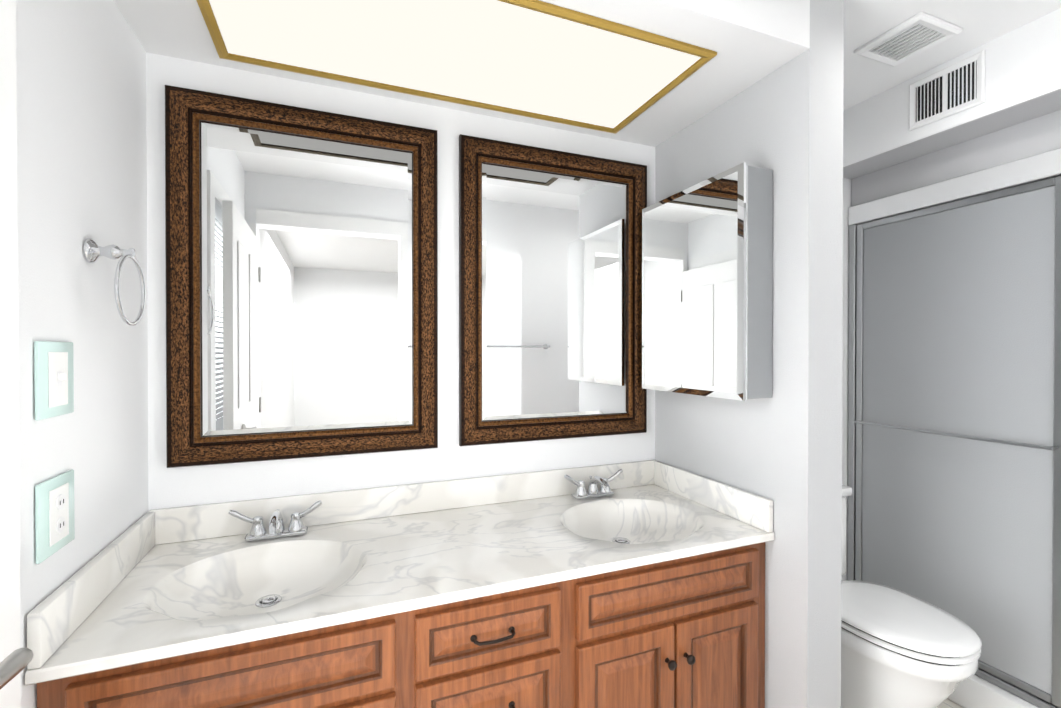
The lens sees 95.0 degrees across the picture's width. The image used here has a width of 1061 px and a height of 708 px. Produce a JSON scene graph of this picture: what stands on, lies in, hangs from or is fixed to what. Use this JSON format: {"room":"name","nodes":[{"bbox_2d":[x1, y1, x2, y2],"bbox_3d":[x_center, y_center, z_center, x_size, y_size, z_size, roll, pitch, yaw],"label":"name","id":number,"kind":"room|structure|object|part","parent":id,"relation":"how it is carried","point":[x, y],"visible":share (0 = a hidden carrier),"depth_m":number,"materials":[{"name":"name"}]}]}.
{"room":"bathroom","nodes":[
{"label":"bathroom","id":0,"kind":"room"},
{"bbox_2d":[16,0,148,707],"bbox_3d":[-1.019,0.143,1.022,0.120,2.440,0.780,0,0,-22],"label":"wall","id":1,"kind":"structure","parent":0,"point":[81,123],"depth_m":1.04,"materials":[{"name":"white paint"}]},
{"bbox_2d":[34,341,73,420],"bbox_3d":[-0.908,0.048,0.936,0.020,0.144,0.128,0,0,-22],"label":"switch plate","id":2,"kind":"object","parent":1,"relation":"attached to","point":[54,379],"visible":1,"depth_m":0.92,"materials":[{"name":"teal"}]},
{"bbox_2d":[35,469,74,563],"bbox_3d":[-0.911,0.308,0.937,0.013,0.144,0.128,0,0,-22],"label":"electrical outlet plate","id":3,"kind":"object","parent":1,"relation":"attached to","point":[54,516],"visible":1,"depth_m":0.92,"materials":[{"name":"teal"}]},
{"bbox_2d":[27,512,156,663],"bbox_3d":[-0.978,0.502,1.120,0.020,0.099,0.582,0,0,-22],"label":"backsplash","id":4,"kind":"structure","parent":1,"relation":"attached to","point":[49,623],"depth_m":1.01,"materials":[{"name":"white stone"}]},
{"bbox_2d":[83,238,144,325],"bbox_3d":[-0.934,-0.159,1.086,0.083,0.191,0.160,0,0,-22],"label":"towel ring","id":5,"kind":"object","parent":1,"relation":"attached to","point":[93,251],"visible":1,"depth_m":1.07,"materials":[{"name":"silver metal"}]},
{"bbox_2d":[146,52,654,509],"bbox_3d":[-0.299,0.138,1.782,2.020,2.440,0.100,0,0,-22],"label":"wall","id":6,"kind":"structure","parent":0,"point":[449,458],"depth_m":1.64,"materials":[{"name":"white paint"}]},
{"bbox_2d":[165,85,437,467],"bbox_3d":[-0.689,-0.223,1.549,0.785,1.105,0.034,0,0,-22],"label":"mirror","id":7,"kind":"object","parent":6,"relation":"attached to","point":[301,250],"visible":0.96,"depth_m":1.53,"materials":[{"name":"brown mirror"}]},
{"bbox_3d":[-0.693,-0.224,1.558,0.629,0.949,0.004,0,0,-22],"label":"glass","id":8,"kind":"part","parent":7,"relation":"part of","materials":[{"name":"white"}]},
{"bbox_2d":[148,460,652,539],"bbox_3d":[-0.285,0.498,1.721,1.752,0.099,0.020,0,0,-22],"label":"backsplash","id":9,"kind":"structure","parent":6,"relation":"attached to","point":[195,520],"depth_m":1.63,"materials":[{"name":"white stone"}]},
{"bbox_2d":[459,134,646,445],"bbox_3d":[0.115,-0.226,1.869,0.785,1.105,0.034,0,0,-22],"label":"mirror","id":10,"kind":"object","parent":6,"relation":"attached to","point":[550,294],"visible":0.94,"depth_m":1.85,"materials":[{"name":"brown mirror"}]},
{"bbox_3d":[0.111,-0.226,1.878,0.629,0.949,0.004,0,0,-22],"label":"glass","id":11,"kind":"part","parent":10,"relation":"part of","materials":[{"name":"white"}]},
{"bbox_2d":[113,0,809,146],"bbox_3d":[-0.157,-0.975,1.390,1.760,0.210,0.720,0,0,-22],"label":"ceiling","id":12,"kind":"structure","parent":0,"point":[750,42],"depth_m":1.36,"materials":[{"name":"white paint"}]},
{"bbox_2d":[197,0,716,133],"bbox_3d":[-0.184,-0.862,1.404,1.332,0.012,0.547,0,0,-22],"label":"frame","id":13,"kind":"object","parent":12,"relation":"in","point":[706,55],"visible":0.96,"depth_m":1.42,"materials":[{"name":"gold metal"}]},
{"bbox_2d":[209,0,700,127],"bbox_3d":[-0.184,-0.867,1.404,1.280,0.002,0.495,0,0,-22],"label":"ceiling light panel","id":14,"kind":"object","parent":13,"relation":"attached to","point":[499,53],"visible":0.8,"depth_m":1.39,"materials":[{"name":"white plastic"}]},
{"bbox_2d":[655,0,843,707],"bbox_3d":[0.726,0.138,1.749,0.140,2.440,0.720,0,0,-22],"label":"wall","id":15,"kind":"structure","parent":0,"point":[781,448],"depth_m":1.44,"materials":[{"name":"white paint"}]},
{"bbox_2d":[642,162,772,400],"bbox_3d":[0.594,-0.217,1.710,0.127,0.710,0.520,0,0,-22],"label":"upper cabinet","id":16,"kind":"object","parent":15,"relation":"attached to","point":[707,257],"visible":1,"depth_m":1.56,"materials":[{"name":"silver metal"}]},
{"bbox_2d":[653,460,772,527],"bbox_3d":[0.631,0.498,1.761,0.020,0.099,0.582,0,0,-22],"label":"backsplash","id":17,"kind":"structure","parent":15,"relation":"attached to","point":[747,505],"depth_m":1.69,"materials":[{"name":"white stone"}]},
{"bbox_2d":[841,178,850,580],"bbox_3d":[1.498,0.133,2.433,1.800,2.440,0.220,0,0,-22],"label":"wall","id":18,"kind":"structure","parent":0,"point":[846,193],"depth_m":2.31,"materials":[{"name":"white paint"}]},
{"bbox_2d":[937,698,963,707],"bbox_3d":[0.783,1.423,-0.631,5.400,0.100,5.400,0,0,-22],"label":"floor","id":19,"kind":"structure","parent":0,"point":[947,703],"depth_m":1.88,"materials":[{"name":"tile"}]},
{"bbox_2d":[25,480,774,707],"bbox_3d":[-0.173,0.954,1.445,1.752,0.809,0.622,0,0,-22],"label":"bathroom vanity","id":20,"kind":"object","parent":19,"relation":"on","point":[638,584],"depth_m":1.27,"materials":[{"name":"brown wood"}]},
{"bbox_2d":[228,500,321,541],"bbox_3d":[-0.746,0.501,1.420,0.251,0.097,0.151,0,0,-22],"label":"faucet","id":21,"kind":"object","parent":20,"relation":"on","point":[296,531],"depth_m":1.44,"materials":[{"name":"silver metal"}]},
{"bbox_3d":[-0.439,1.001,1.049,0.286,0.462,0.019,0,0,-22],"label":"door","id":22,"kind":"part","parent":20,"relation":"part of","materials":[{"name":"brown wood"}]},
{"bbox_3d":[-0.095,0.877,1.185,0.365,0.224,0.019,0,0,-22],"label":"drawer","id":23,"kind":"part","parent":20,"relation":"part of","materials":[{"name":"brown wood"}]},
{"bbox_3d":[-0.095,0.677,1.183,0.365,0.145,0.019,0,0,-22],"label":"drawer","id":24,"kind":"part","parent":20,"relation":"part of","materials":[{"name":"brown wood"}]},
{"bbox_3d":[-0.086,0.677,1.161,0.112,0.016,0.030,0,0,-22],"label":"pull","id":25,"kind":"part","parent":20,"relation":"part of","materials":[{"name":"brown metal"}]},
{"bbox_3d":[-0.086,0.862,1.162,0.112,0.016,0.030,0,0,-22],"label":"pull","id":26,"kind":"part","parent":20,"relation":"part of","materials":[{"name":"brown metal"}]},
{"bbox_2d":[564,469,622,499],"bbox_3d":[0.257,0.498,1.819,0.251,0.097,0.151,0,0,-22],"label":"faucet","id":27,"kind":"object","parent":20,"relation":"on","point":[604,492],"depth_m":1.84,"materials":[{"name":"silver metal"}]},
{"bbox_3d":[0.264,1.000,1.328,0.306,0.462,0.019,0,0,-22],"label":"door","id":28,"kind":"part","parent":20,"relation":"part of","materials":[{"name":"brown wood"}]},
{"bbox_3d":[0.389,0.860,1.350,0.027,0.027,0.032,0,0,-22],"label":"knob","id":29,"kind":"part","parent":20,"relation":"part of","materials":[{"name":"brown metal"}]},
{"bbox_3d":[0.449,0.860,1.374,0.027,0.027,0.032,0,0,-22],"label":"knob","id":30,"kind":"part","parent":20,"relation":"part of","materials":[{"name":"brown metal"}]},
{"bbox_3d":[0.555,0.999,1.444,0.306,0.462,0.019,0,0,-22],"label":"door","id":31,"kind":"part","parent":20,"relation":"part of","materials":[{"name":"brown wood"}]},
{"bbox_2d":[841,485,981,707],"bbox_3d":[1.197,0.956,1.803,0.458,0.798,0.729,0,0,-22],"label":"toilet","id":32,"kind":"object","parent":19,"relation":"on","point":[900,649],"visible":0.48,"depth_m":1.57,"materials":[{"name":"white ceramic"}]},
{"bbox_3d":[1.103,0.766,2.050,0.430,0.340,0.195,0,0,-22],"label":"tank","id":33,"kind":"part","parent":32,"relation":"part of","materials":[{"name":"white ceramic"}]},
{"bbox_3d":[1.104,0.576,2.045,0.450,0.040,0.207,0,0,-22],"label":"tank lid","id":34,"kind":"part","parent":32,"relation":"part of","materials":[{"name":"white ceramic"}]},
{"bbox_3d":[1.225,1.147,1.745,0.378,0.418,0.581,0,0,-22],"label":"bowl","id":35,"kind":"part","parent":32,"relation":"part of","materials":[{"name":"white ceramic"}]},
{"bbox_3d":[1.251,0.924,1.678,0.380,0.017,0.454,0,0,-22],"label":"seat","id":36,"kind":"part","parent":32,"relation":"part of","materials":[{"name":"white ceramic"}]},
{"bbox_3d":[1.251,0.894,1.678,0.382,0.029,0.457,0,0,-22],"label":"lid","id":37,"kind":"part","parent":32,"relation":"part of","materials":[{"name":"white ceramic"}]},
{"bbox_2d":[847,110,1060,707],"bbox_3d":[2.155,0.264,1.764,0.866,2.186,1.502,0,0,-22],"label":"shower enclosure","id":38,"kind":"object","parent":19,"relation":"on","point":[954,393],"visible":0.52,"depth_m":1.88,"materials":[{"name":"grey glass"}]},
{"bbox_3d":[1.671,-0.591,1.957,0.022,0.028,0.650,0,0,-22],"label":"panel rail","id":39,"kind":"part","parent":38,"relation":"part of","materials":[{"name":"silver metal"}]},
{"bbox_3d":[1.671,1.182,1.969,0.022,0.028,0.650,0,0,-22],"label":"panel rail","id":40,"kind":"part","parent":38,"relation":"part of","materials":[{"name":"silver metal"}]},
{"bbox_2d":[843,0,1060,110],"bbox_3d":[0.783,-1.116,-0.648,5.400,0.100,5.400,0,0,-22],"label":"ceiling","id":41,"kind":"structure","parent":0,"point":[980,22],"depth_m":1.61,"materials":[{"name":"white paint"}]},
{"bbox_2d":[854,12,962,66],"bbox_3d":[1.292,-1.072,1.670,0.216,0.016,0.216,0,0,-22],"label":"ceiling vent","id":42,"kind":"object","parent":41,"relation":"in","point":[916,34],"visible":1,"depth_m":1.65,"materials":[{"name":"white plastic"}]},
{"bbox_2d":[843,8,1060,178],"bbox_3d":[2.101,-0.956,1.734,0.990,0.253,1.510,0,0,-22],"label":"wall","id":43,"kind":"structure","parent":0,"point":[1023,63],"depth_m":1.74,"materials":[{"name":"white paint"}]},
{"bbox_2d":[909,50,985,130],"bbox_3d":[1.534,-0.968,1.799,0.012,0.180,0.240,0,0,-22],"label":"air vent","id":44,"kind":"object","parent":43,"relation":"in","point":[957,87],"visible":1,"depth_m":1.79,"materials":[{"name":"white metal"}]},
{"bbox_3d":[-0.455,0.150,-0.153,0.060,2.440,0.120,0,0,-22],"label":"wall","id":45,"kind":"structure","parent":0,"visible":0},
{"bbox_2d":[0,0,20,707],"bbox_3d":[-0.610,0.348,0.314,0.040,2.022,0.820,0,0,-21],"label":"door","id":46,"kind":"structure","parent":45,"relation":"in","point":[10,694],"depth_m":0.68,"materials":[{"name":"white"}]},
{"bbox_2d":[0,648,32,689],"bbox_3d":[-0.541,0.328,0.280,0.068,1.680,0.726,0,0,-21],"label":"door handle","id":47,"kind":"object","parent":46,"relation":"attached to","point":[13,664],"depth_m":0.59,"materials":[{"name":"silver metal"}]}
]}

